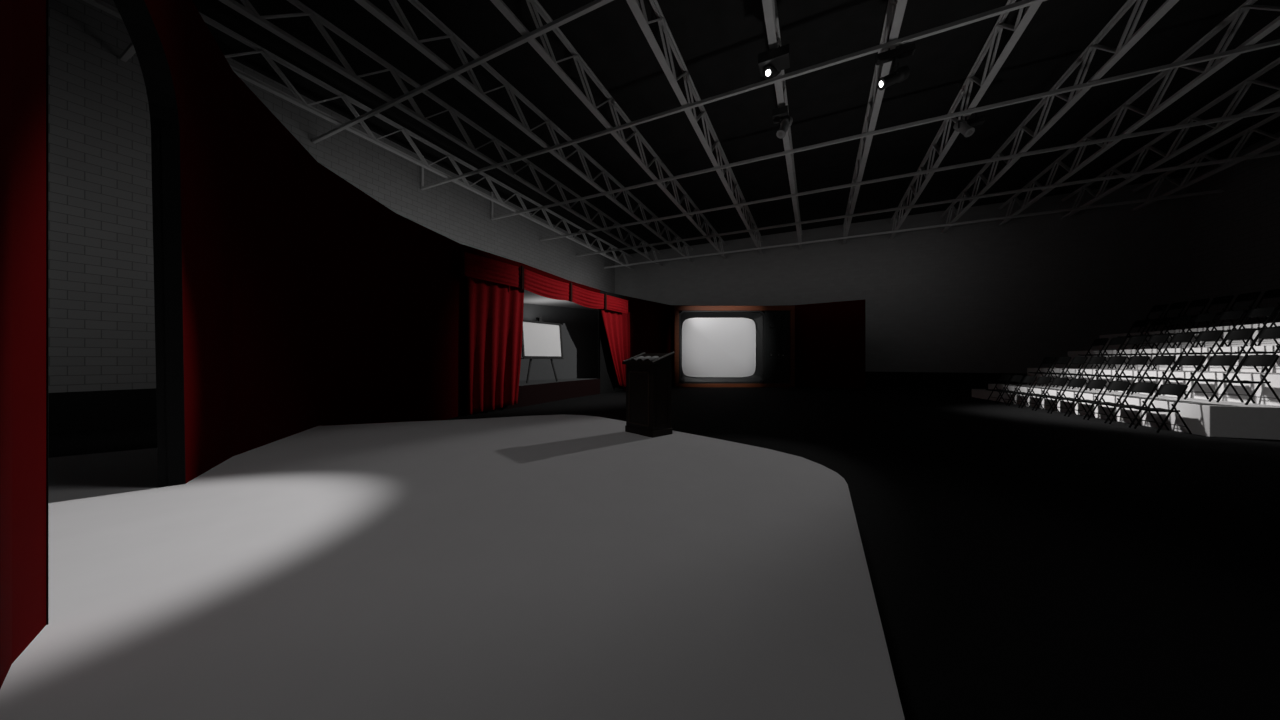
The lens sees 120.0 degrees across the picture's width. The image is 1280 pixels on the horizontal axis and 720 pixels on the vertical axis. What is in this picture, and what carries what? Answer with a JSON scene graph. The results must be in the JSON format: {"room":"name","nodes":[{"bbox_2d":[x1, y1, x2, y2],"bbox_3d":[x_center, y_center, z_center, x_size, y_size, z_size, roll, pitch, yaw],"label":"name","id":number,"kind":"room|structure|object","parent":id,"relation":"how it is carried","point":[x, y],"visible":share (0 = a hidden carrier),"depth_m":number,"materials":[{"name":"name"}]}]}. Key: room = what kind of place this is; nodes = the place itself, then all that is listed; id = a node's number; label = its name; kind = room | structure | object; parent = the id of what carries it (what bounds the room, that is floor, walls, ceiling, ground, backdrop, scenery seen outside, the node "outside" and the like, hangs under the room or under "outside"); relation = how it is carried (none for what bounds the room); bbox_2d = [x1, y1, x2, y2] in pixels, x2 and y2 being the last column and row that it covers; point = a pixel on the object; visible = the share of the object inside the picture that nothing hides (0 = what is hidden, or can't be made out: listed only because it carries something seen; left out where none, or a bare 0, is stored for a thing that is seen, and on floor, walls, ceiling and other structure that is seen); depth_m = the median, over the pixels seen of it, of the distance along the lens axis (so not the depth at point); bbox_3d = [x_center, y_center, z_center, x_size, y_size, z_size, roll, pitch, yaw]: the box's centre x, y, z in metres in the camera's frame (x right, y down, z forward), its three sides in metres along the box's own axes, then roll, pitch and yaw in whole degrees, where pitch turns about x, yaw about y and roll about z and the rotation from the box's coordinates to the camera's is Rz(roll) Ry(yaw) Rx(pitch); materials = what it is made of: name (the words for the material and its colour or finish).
{"room":"television studio","nodes":[
{"label":"television studio","id":0,"kind":"room"},
{"bbox_2d":[48,0,614,392],"bbox_3d":[-9.639,-3.394,14.117,0.300,9.920,35.349,0,0,25],"label":"wall","id":1,"kind":"structure","parent":0,"point":[101,311],"depth_m":8.61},
{"bbox_2d":[48,388,156,433],"bbox_3d":[-9.490,1.131,14.046,0.030,0.871,34.749,0,0,25],"label":"baseboard","id":2,"kind":"structure","parent":1,"relation":"attached to","point":[84,410],"depth_m":8.35,"materials":[{"name":"black paint"}]},
{"bbox_2d":[48,386,1279,719],"bbox_3d":[4.005,1.666,7.617,30.526,0.200,35.349,0,0,25],"label":"floor","id":3,"kind":"structure","parent":0,"point":[1025,563],"depth_m":3.17,"materials":[{"name":"black"}]},
{"bbox_2d":[0,0,864,688],"bbox_3d":[0.327,-0.837,13.699,12.219,4.806,23.572,0,0,35],"label":"wall","id":4,"kind":"structure","parent":3,"relation":"on","point":[289,300],"depth_m":4.22,"materials":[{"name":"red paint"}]},
{"bbox_2d":[467,277,523,414],"bbox_3d":[-4.318,-0.475,11.202,0.270,4.018,2.082,0,0,32],"label":"stage curtain","id":5,"kind":"object","parent":4,"relation":"hanging from","point":[495,310],"visible":0.93,"depth_m":11.00,"materials":[{"name":"red fabric"}]},
{"bbox_2d":[521,317,563,382],"bbox_3d":[-4.032,-0.388,14.305,1.044,2.483,1.908,0,0,35],"label":"easel","id":6,"kind":"object","parent":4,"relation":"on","point":[537,318],"visible":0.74,"depth_m":14.07,"materials":[{"name":"black wood"}]},
{"bbox_2d":[522,320,562,357],"bbox_3d":[-3.700,-0.767,14.074,0.175,1.388,1.938,0,0,35],"label":"whiteboard","id":7,"kind":"object","parent":6,"relation":"on","point":[539,339],"visible":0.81,"depth_m":14.03,"materials":[{"name":"white plastic"}]},
{"bbox_2d":[521,358,563,358],"bbox_3d":[-3.681,-0.056,14.061,0.190,0.035,1.908,0,0,35],"label":"tray","id":8,"kind":"object","parent":6,"relation":"on","point":[521,358],"depth_m":13.91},
{"bbox_2d":[460,249,627,313],"bbox_3d":[-2.686,-2.578,14.046,0.247,0.785,9.368,0,0,26],"label":"valance","id":9,"kind":"object","parent":4,"relation":"attached to","point":[471,265],"visible":1,"depth_m":12.19,"materials":[{"name":"red fabric"}]},
{"bbox_2d":[601,307,629,386],"bbox_3d":[-1.179,-0.505,17.729,0.234,3.851,2.566,0,0,31],"label":"stage curtain","id":10,"kind":"object","parent":4,"relation":"hanging from","point":[616,324],"visible":0.81,"depth_m":17.94,"materials":[{"name":"red fabric"}]},
{"bbox_2d":[0,415,904,719],"bbox_3d":[-2.860,1.323,2.433,8.665,0.486,9.552,0,0,43],"label":"stage platform","id":11,"kind":"object","parent":3,"relation":"on","point":[540,567],"visible":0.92,"depth_m":1.79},
{"bbox_2d":[622,351,674,437],"bbox_3d":[0.118,0.478,5.474,0.461,1.204,0.645,0,0,-42],"label":"lectern","id":12,"kind":"object","parent":11,"relation":"on","point":[648,383],"visible":1,"depth_m":5.29,"materials":[{"name":"black wood"}]},
{"bbox_2d":[644,356,658,360],"bbox_3d":[0.164,-0.024,5.308,0.171,0.072,0.146,0,0,-42],"label":"paper sheet","id":13,"kind":"object","parent":12,"relation":"on","point":[653,357],"visible":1,"depth_m":5.28,"materials":[{"name":"white paper"}]},
{"bbox_2d":[674,306,794,386],"bbox_3d":[5.428,-0.768,21.425,6.903,4.675,0.585,0,0,0],"label":"television","id":14,"kind":"object","parent":3,"relation":"on","point":[715,346],"visible":1,"depth_m":21.30,"materials":[{"name":"brown wood"}]},
{"bbox_2d":[972,389,987,398],"bbox_3d":[14.269,1.394,14.962,0.858,0.344,1.138,0,0,17],"label":"step block","id":15,"kind":"object","parent":3,"relation":"on","point":[977,393],"visible":0.39,"depth_m":15.08,"materials":[{"name":"carpet"}]},
{"bbox_2d":[986,374,1013,403],"bbox_3d":[12.975,1.041,13.344,0.603,1.040,0.518,0,0,17],"label":"folding chair","id":16,"kind":"object","parent":3,"relation":"on","point":[1005,377],"visible":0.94,"depth_m":13.36,"materials":[{"name":"black metal"}]},
{"bbox_2d":[996,375,1025,405],"bbox_3d":[12.800,1.041,12.759,0.604,1.040,0.518,0,0,17],"label":"folding chair","id":17,"kind":"object","parent":3,"relation":"on","point":[1015,378],"visible":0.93,"depth_m":12.75,"materials":[{"name":"black metal"}]},
{"bbox_2d":[1008,376,1038,407],"bbox_3d":[12.625,1.041,12.174,0.604,1.040,0.518,0,0,17],"label":"folding chair","id":18,"kind":"object","parent":3,"relation":"on","point":[1027,379],"visible":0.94,"depth_m":12.16,"materials":[{"name":"black metal"}]},
{"bbox_2d":[1021,377,1054,410],"bbox_3d":[12.449,1.041,11.589,0.603,1.040,0.518,0,0,17],"label":"folding chair","id":19,"kind":"object","parent":3,"relation":"on","point":[1041,380],"visible":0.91,"depth_m":11.59,"materials":[{"name":"black metal"}]},
{"bbox_2d":[1035,377,1069,412],"bbox_3d":[12.274,1.041,11.004,0.604,1.040,0.518,0,0,17],"label":"folding chair","id":20,"kind":"object","parent":3,"relation":"on","point":[1058,381],"visible":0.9,"depth_m":11.00,"materials":[{"name":"black metal"}]},
{"bbox_2d":[1050,364,1067,367],"bbox_3d":[17.007,0.869,14.542,0.858,1.394,0.904,0,0,17],"label":"step block","id":21,"kind":"object","parent":3,"relation":"on","point":[1056,365],"visible":0.13,"depth_m":14.60,"materials":[{"name":"carpet"}]},
{"bbox_2d":[1050,378,1088,416],"bbox_3d":[12.099,1.041,10.419,0.603,1.040,0.518,0,0,17],"label":"folding chair","id":22,"kind":"object","parent":3,"relation":"on","point":[1074,382],"visible":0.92,"depth_m":10.41,"materials":[{"name":"black metal"}]},
{"bbox_2d":[1067,379,1110,419],"bbox_3d":[11.924,1.041,9.834,0.603,1.040,0.518,0,0,17],"label":"folding chair","id":23,"kind":"object","parent":3,"relation":"on","point":[1093,384],"visible":0.93,"depth_m":9.82,"materials":[{"name":"black metal"}]},
{"bbox_2d":[1089,346,1099,350],"bbox_3d":[18.441,0.517,14.546,0.858,2.098,0.450,0,0,17],"label":"step block","id":24,"kind":"object","parent":3,"relation":"on","point":[1097,347],"visible":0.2,"depth_m":14.63,"materials":[{"name":"carpet"}]},
{"bbox_2d":[1087,381,1133,423],"bbox_3d":[11.748,1.041,9.249,0.604,1.040,0.518,0,0,17],"label":"folding chair","id":25,"kind":"object","parent":3,"relation":"on","point":[1123,386],"visible":0.92,"depth_m":9.22,"materials":[{"name":"black metal"}]},
{"bbox_2d":[988,384,1279,439],"bbox_3d":[13.295,1.249,10.829,1.369,0.634,7.329,0,0,17],"label":"seating riser","id":26,"kind":"object","parent":3,"relation":"on","point":[1226,419],"visible":0.75,"depth_m":8.03,"materials":[{"name":"carpet"}]},
{"bbox_2d":[1028,357,1055,385],"bbox_3d":[14.351,0.406,13.158,0.604,1.040,0.518,0,0,17],"label":"folding chair","id":27,"kind":"object","parent":26,"relation":"on","point":[1047,360],"visible":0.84,"depth_m":13.15,"materials":[{"name":"black metal"}]},
{"bbox_2d":[1042,357,1071,387],"bbox_3d":[14.171,0.406,12.555,0.604,1.040,0.518,0,0,17],"label":"folding chair","id":28,"kind":"object","parent":26,"relation":"on","point":[1061,360],"visible":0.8,"depth_m":12.52,"materials":[{"name":"black metal"}]},
{"bbox_2d":[1056,356,1089,388],"bbox_3d":[13.990,0.406,11.951,0.603,1.040,0.518,0,0,17],"label":"folding chair","id":29,"kind":"object","parent":26,"relation":"on","point":[1076,360],"visible":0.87,"depth_m":11.94,"materials":[{"name":"black metal"}]},
{"bbox_2d":[1072,356,1108,390],"bbox_3d":[13.809,0.406,11.348,0.604,1.040,0.518,0,0,17],"label":"folding chair","id":30,"kind":"object","parent":26,"relation":"on","point":[1095,359],"visible":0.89,"depth_m":11.32,"materials":[{"name":"black metal"}]},
{"bbox_2d":[1089,356,1127,390],"bbox_3d":[13.629,0.406,10.745,0.603,1.040,0.518,0,0,17],"label":"folding chair","id":31,"kind":"object","parent":26,"relation":"on","point":[1119,360],"visible":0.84,"depth_m":10.71,"materials":[{"name":"black metal"}]},
{"bbox_2d":[1109,356,1149,393],"bbox_3d":[13.448,0.406,10.142,0.603,1.040,0.518,0,0,17],"label":"folding chair","id":32,"kind":"object","parent":26,"relation":"on","point":[1134,360],"visible":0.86,"depth_m":10.09,"materials":[{"name":"black metal"}]},
{"bbox_2d":[1131,356,1177,396],"bbox_3d":[13.267,0.406,9.539,0.603,1.040,0.518,0,0,17],"label":"folding chair","id":33,"kind":"object","parent":26,"relation":"on","point":[1157,360],"visible":0.84,"depth_m":9.49,"materials":[{"name":"black metal"}]},
{"bbox_2d":[1156,355,1208,399],"bbox_3d":[13.087,0.406,8.936,0.603,1.040,0.518,0,0,17],"label":"folding chair","id":34,"kind":"object","parent":26,"relation":"on","point":[1196,360],"visible":0.86,"depth_m":8.88,"materials":[{"name":"black metal"}]},
{"bbox_2d":[1184,355,1243,402],"bbox_3d":[12.906,0.406,8.333,0.604,1.040,0.518,0,0,17],"label":"folding chair","id":35,"kind":"object","parent":26,"relation":"on","point":[1216,360],"visible":0.93,"depth_m":8.29,"materials":[{"name":"black metal"}]},
{"bbox_2d":[1216,354,1279,404],"bbox_3d":[12.725,0.406,7.730,0.604,1.040,0.518,0,0,17],"label":"folding chair","id":36,"kind":"object","parent":26,"relation":"on","point":[1270,360],"visible":1,"depth_m":7.68,"materials":[{"name":"black metal"}]},
{"bbox_2d":[1109,382,1159,427],"bbox_3d":[11.573,1.041,8.664,0.603,1.040,0.518,0,0,17],"label":"folding chair","id":37,"kind":"object","parent":3,"relation":"on","point":[1142,387],"visible":0.97,"depth_m":8.64,"materials":[{"name":"black metal"}]},
{"bbox_2d":[1027,368,1279,405],"bbox_3d":[14.648,0.932,10.563,1.369,1.268,7.595,0,0,17],"label":"seating riser","id":38,"kind":"object","parent":3,"relation":"on","point":[1264,390],"visible":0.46,"depth_m":8.80,"materials":[{"name":"carpet"}]},
{"bbox_2d":[1078,338,1110,368],"bbox_3d":[15.661,-0.228,12.749,0.603,1.040,0.518,0,0,17],"label":"folding chair","id":39,"kind":"object","parent":38,"relation":"on","point":[1101,341],"visible":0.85,"depth_m":12.71,"materials":[{"name":"black metal"}]},
{"bbox_2d":[1094,337,1129,368],"bbox_3d":[15.480,-0.228,12.146,0.603,1.040,0.518,0,0,17],"label":"folding chair","id":40,"kind":"object","parent":38,"relation":"on","point":[1117,340],"visible":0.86,"depth_m":12.11,"materials":[{"name":"black metal"}]},
{"bbox_2d":[1111,336,1149,369],"bbox_3d":[15.300,-0.228,11.543,0.603,1.040,0.518,0,0,17],"label":"folding chair","id":41,"kind":"object","parent":38,"relation":"on","point":[1134,339],"visible":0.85,"depth_m":11.52,"materials":[{"name":"black metal"}]},
{"bbox_2d":[1130,334,1170,369],"bbox_3d":[15.119,-0.228,10.940,0.604,1.040,0.518,0,0,17],"label":"folding chair","id":42,"kind":"object","parent":38,"relation":"on","point":[1154,338],"visible":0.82,"depth_m":10.92,"materials":[{"name":"black metal"}]},
{"bbox_2d":[1152,333,1195,370],"bbox_3d":[14.938,-0.228,10.337,0.604,1.040,0.518,0,0,17],"label":"folding chair","id":43,"kind":"object","parent":38,"relation":"on","point":[1182,337],"visible":0.81,"depth_m":10.28,"materials":[{"name":"black metal"}]},
{"bbox_2d":[1176,331,1226,370],"bbox_3d":[14.758,-0.228,9.734,0.604,1.040,0.518,0,0,17],"label":"folding chair","id":44,"kind":"object","parent":38,"relation":"on","point":[1214,335],"visible":0.89,"depth_m":9.67,"materials":[{"name":"black metal"}]},
{"bbox_2d":[1204,329,1258,371],"bbox_3d":[14.577,-0.228,9.130,0.604,1.040,0.518,0,0,17],"label":"folding chair","id":45,"kind":"object","parent":38,"relation":"on","point":[1247,334],"visible":0.88,"depth_m":9.09,"materials":[{"name":"black metal"}]},
{"bbox_2d":[1234,327,1279,372],"bbox_3d":[14.396,-0.228,8.527,0.603,1.040,0.518,0,0,17],"label":"folding chair","id":46,"kind":"object","parent":38,"relation":"on","point":[1267,332],"visible":0.91,"depth_m":8.57,"materials":[{"name":"black metal"}]},
{"bbox_2d":[1134,384,1191,433],"bbox_3d":[11.398,1.041,8.079,0.603,1.040,0.518,0,0,17],"label":"folding chair","id":47,"kind":"object","parent":3,"relation":"on","point":[1164,389],"visible":1,"depth_m":8.03,"materials":[{"name":"black metal"}]},
{"bbox_2d":[1068,345,1279,372],"bbox_3d":[15.996,0.615,10.281,1.369,1.903,7.830,0,0,17],"label":"seating riser","id":48,"kind":"object","parent":3,"relation":"on","point":[1276,368],"visible":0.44,"depth_m":10.32,"materials":[{"name":"carpet"}]},
{"bbox_2d":[1118,319,1150,349],"bbox_3d":[17.102,-0.862,12.778,0.603,1.040,0.518,0,0,17],"label":"folding chair","id":49,"kind":"object","parent":48,"relation":"on","point":[1140,323],"visible":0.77,"depth_m":12.75,"materials":[{"name":"black metal"}]},
{"bbox_2d":[1135,317,1171,348],"bbox_3d":[16.922,-0.862,12.178,0.604,1.040,0.518,0,0,17],"label":"folding chair","id":50,"kind":"object","parent":48,"relation":"on","point":[1159,321],"visible":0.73,"depth_m":12.15,"materials":[{"name":"black metal"}]},
{"bbox_2d":[1155,315,1194,348],"bbox_3d":[16.743,-0.862,11.578,0.604,1.040,0.518,0,0,17],"label":"folding chair","id":51,"kind":"object","parent":48,"relation":"on","point":[1179,319],"visible":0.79,"depth_m":11.55,"materials":[{"name":"black metal"}]},
{"bbox_2d":[1176,312,1218,347],"bbox_3d":[16.563,-0.862,10.978,0.604,1.040,0.518,0,0,17],"label":"folding chair","id":52,"kind":"object","parent":48,"relation":"on","point":[1208,316],"visible":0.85,"depth_m":10.95,"materials":[{"name":"black metal"}]},
{"bbox_2d":[1200,310,1247,347],"bbox_3d":[16.383,-0.862,10.378,0.604,1.040,0.518,0,0,17],"label":"folding chair","id":53,"kind":"object","parent":48,"relation":"on","point":[1237,314],"visible":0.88,"depth_m":10.35,"materials":[{"name":"black metal"}]},
{"bbox_2d":[1227,307,1278,346],"bbox_3d":[16.203,-0.862,9.778,0.603,1.040,0.518,0,0,17],"label":"folding chair","id":54,"kind":"object","parent":48,"relation":"on","point":[1267,311],"visible":0.85,"depth_m":9.75,"materials":[{"name":"black metal"}]},
{"bbox_2d":[1257,311,1279,345],"bbox_3d":[16.023,-0.862,9.178,0.604,1.040,0.518,0,0,17],"label":"folding chair","id":55,"kind":"object","parent":48,"relation":"on","point":[1278,314],"visible":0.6,"depth_m":9.38,"materials":[{"name":"black metal"}]},
{"bbox_2d":[1100,322,1279,349],"bbox_3d":[17.553,0.297,10.150,1.684,2.537,8.472,0,0,17],"label":"seating riser","id":56,"kind":"object","parent":3,"relation":"on","point":[1267,342],"visible":0.2,"depth_m":11.30,"materials":[{"name":"carpet"}]},
{"bbox_2d":[1194,295,1234,327],"bbox_3d":[18.214,-1.496,11.710,0.604,1.040,0.518,0,0,17],"label":"folding chair","id":57,"kind":"object","parent":56,"relation":"on","point":[1224,299],"visible":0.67,"depth_m":11.69,"materials":[{"name":"black metal"}]},
{"bbox_2d":[1218,291,1261,326],"bbox_3d":[18.034,-1.496,11.110,0.604,1.040,0.518,0,0,17],"label":"folding chair","id":58,"kind":"object","parent":56,"relation":"on","point":[1254,295],"visible":0.79,"depth_m":11.05,"materials":[{"name":"black metal"}]},
{"bbox_2d":[1244,289,1279,324],"bbox_3d":[17.855,-1.496,10.509,0.604,1.040,0.518,0,0,17],"label":"folding chair","id":59,"kind":"object","parent":56,"relation":"on","point":[1274,293],"visible":0.66,"depth_m":10.58,"materials":[{"name":"black metal"}]},
{"bbox_2d":[192,0,1279,255],"bbox_3d":[4.005,-8.454,7.617,30.526,0.200,35.349,0,0,25],"label":"ceiling","id":60,"kind":"structure","parent":0,"point":[719,43],"depth_m":11.45,"materials":[{"name":"grey metal"}]},
{"bbox_2d":[421,0,1045,189],"bbox_3d":[4.546,-7.667,8.753,29.886,1.374,0.142,0,0,25],"label":"rail","id":61,"kind":"object","parent":60,"relation":"hanging from","point":[1024,3],"visible":0.88,"depth_m":9.23,"materials":[{"name":"grey metal"}]},
{"bbox_2d":[491,39,1279,219],"bbox_3d":[6.101,-7.667,12.017,29.886,1.374,0.142,0,0,25],"label":"rail","id":62,"kind":"object","parent":60,"relation":"hanging from","point":[1274,42],"visible":1,"depth_m":10.58,"materials":[{"name":"grey metal"}]},
{"bbox_2d":[615,177,1186,372],"bbox_3d":[11.542,-3.394,23.439,29.926,9.920,0.300,0,0,25],"label":"wall","id":63,"kind":"structure","parent":0,"point":[981,297],"depth_m":20.16,"materials":[{"name":"grey paint"}]},
{"bbox_2d":[83,0,633,269],"bbox_3d":[-8.027,-7.587,13.349,0.170,0.973,34.749,0,0,25],"label":"roof truss","id":64,"kind":"object","parent":63,"relation":"attached to","point":[267,55],"visible":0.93,"depth_m":11.77,"materials":[{"name":"grey paint"}]},
{"bbox_2d":[120,42,135,61],"bbox_3d":[1.437,-7.055,2.225,29.886,0.150,0.142,0,0,25],"label":"rail","id":65,"kind":"object","parent":64,"relation":"attached to","point":[129,51],"visible":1,"depth_m":8.44,"materials":[{"name":"grey metal"}]},
{"bbox_2d":[312,0,612,143],"bbox_3d":[2.991,-7.055,5.489,29.886,0.150,0.142,0,0,25],"label":"rail","id":66,"kind":"object","parent":64,"relation":"attached to","point":[595,4],"visible":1,"depth_m":8.70,"materials":[{"name":"grey metal"}]},
{"bbox_2d":[219,0,661,265],"bbox_3d":[-5.840,-7.587,12.307,0.170,0.973,34.749,0,0,25],"label":"roof truss","id":67,"kind":"object","parent":63,"relation":"attached to","point":[247,10],"visible":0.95,"depth_m":10.51,"materials":[{"name":"grey paint"}]},
{"bbox_2d":[355,0,692,262],"bbox_3d":[-3.654,-7.587,11.266,0.170,0.973,34.749,0,0,25],"label":"roof truss","id":68,"kind":"object","parent":63,"relation":"attached to","point":[410,36],"visible":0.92,"depth_m":10.62,"materials":[{"name":"grey paint"}]},
{"bbox_2d":[490,0,726,258],"bbox_3d":[-1.467,-7.587,10.224,0.170,0.973,34.749,0,0,25],"label":"roof truss","id":69,"kind":"object","parent":63,"relation":"attached to","point":[544,53],"visible":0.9,"depth_m":10.54,"materials":[{"name":"grey paint"}]},
{"bbox_2d":[626,0,762,254],"bbox_3d":[0.719,-7.587,9.183,0.170,0.973,34.749,0,0,25],"label":"roof truss","id":70,"kind":"object","parent":63,"relation":"attached to","point":[641,18],"visible":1,"depth_m":10.53,"materials":[{"name":"grey metal"}]},
{"bbox_2d":[540,107,1279,240],"bbox_3d":[7.656,-7.055,15.280,29.886,0.150,0.142,0,0,25],"label":"rail","id":71,"kind":"object","parent":70,"relation":"attached to","point":[1276,109],"visible":1,"depth_m":13.19,"materials":[{"name":"grey paint"}]},
{"bbox_2d":[604,189,1223,268],"bbox_3d":[10.765,-7.055,21.808,29.886,0.150,0.142,0,0,25],"label":"rail","id":72,"kind":"object","parent":70,"relation":"attached to","point":[1219,190],"visible":1,"depth_m":19.04,"materials":[{"name":"grey paint"}]},
{"bbox_2d":[762,0,801,249],"bbox_3d":[2.906,-7.587,8.141,0.170,0.973,34.749,0,0,25],"label":"roof truss","id":73,"kind":"object","parent":63,"relation":"attached to","point":[769,6],"visible":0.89,"depth_m":10.23,"materials":[{"name":"grey metal"}]},
{"bbox_2d":[758,44,789,78],"bbox_3d":[3.143,-6.856,8.614,0.660,0.647,0.705,0,0,25],"label":"spotlight","id":74,"kind":"object","parent":73,"relation":"hanging from","point":[771,63],"visible":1,"depth_m":8.41,"materials":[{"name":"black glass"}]},
{"bbox_2d":[772,103,792,138],"bbox_3d":[3.998,-6.690,10.351,0.514,0.980,0.468,0,0,25],"label":"spotlight","id":75,"kind":"object","parent":73,"relation":"hanging from","point":[780,115],"visible":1,"depth_m":10.25,"materials":[{"name":"black metal"}]},
{"bbox_2d":[842,0,906,244],"bbox_3d":[5.092,-7.587,7.100,0.170,0.973,34.749,0,0,25],"label":"roof truss","id":76,"kind":"object","parent":63,"relation":"attached to","point":[895,10],"visible":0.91,"depth_m":10.65,"materials":[{"name":"grey metal"}]},
{"bbox_2d":[876,43,914,89],"bbox_3d":[5.706,-6.612,8.231,0.720,1.096,0.422,0,0,25],"label":"spotlight","id":77,"kind":"object","parent":76,"relation":"hanging from","point":[902,73],"visible":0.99,"depth_m":8.22,"materials":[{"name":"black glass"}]},
{"bbox_2d":[865,372,1026,388],"bbox_3d":[11.471,1.131,23.290,29.866,0.871,0.030,0,0,25],"label":"baseboard","id":78,"kind":"structure","parent":63,"relation":"attached to","point":[887,379],"depth_m":20.79,"materials":[{"name":"black paint"}]},
{"bbox_2d":[889,0,1041,238],"bbox_3d":[7.279,-7.587,6.058,0.170,0.973,34.749,0,0,25],"label":"roof truss","id":79,"kind":"object","parent":63,"relation":"attached to","point":[1019,28],"visible":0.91,"depth_m":10.31,"materials":[{"name":"grey metal"}]},
{"bbox_2d":[576,151,1279,256],"bbox_3d":[9.210,-7.055,18.544,29.886,0.150,0.142,0,0,25],"label":"rail","id":80,"kind":"object","parent":79,"relation":"attached to","point":[1275,153],"visible":1,"depth_m":15.85,"materials":[{"name":"grey paint"}]},
{"bbox_2d":[953,113,984,136],"bbox_3d":[9.508,-6.782,10.643,0.698,0.755,0.514,0,0,25],"label":"spotlight","id":81,"kind":"object","parent":79,"relation":"hanging from","point":[964,127],"visible":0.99,"depth_m":10.65,"materials":[{"name":"black metal"}]},
{"bbox_2d":[941,0,1178,232],"bbox_3d":[9.465,-7.587,5.017,0.170,0.973,34.749,0,0,25],"label":"roof truss","id":82,"kind":"object","parent":63,"relation":"attached to","point":[1119,52],"visible":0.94,"depth_m":10.14,"materials":[{"name":"grey metal"}]},
{"bbox_2d":[997,0,1279,226],"bbox_3d":[11.652,-7.587,3.975,0.170,0.973,34.749,0,0,25],"label":"roof truss","id":83,"kind":"object","parent":63,"relation":"attached to","point":[1246,6],"visible":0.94,"depth_m":10.46,"materials":[{"name":"grey metal"}]},
{"bbox_2d":[1061,57,1279,218],"bbox_3d":[13.838,-7.587,2.933,0.170,0.973,34.749,0,0,25],"label":"roof truss","id":84,"kind":"object","parent":63,"relation":"attached to","point":[1251,79],"visible":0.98,"depth_m":12.46,"materials":[{"name":"grey paint"}]},
{"bbox_2d":[1132,112,1279,210],"bbox_3d":[16.025,-7.587,1.892,0.170,0.973,34.749,0,0,25],"label":"roof truss","id":85,"kind":"object","parent":63,"relation":"attached to","point":[1251,129],"visible":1,"depth_m":14.06,"materials":[{"name":"grey paint"}]},
{"bbox_2d":[1187,132,1279,328],"bbox_3d":[17.650,-3.394,1.118,0.300,9.920,35.349,0,0,25],"label":"wall","id":86,"kind":"structure","parent":0,"point":[1233,234],"depth_m":14.86,"materials":[{"name":"black paint"}]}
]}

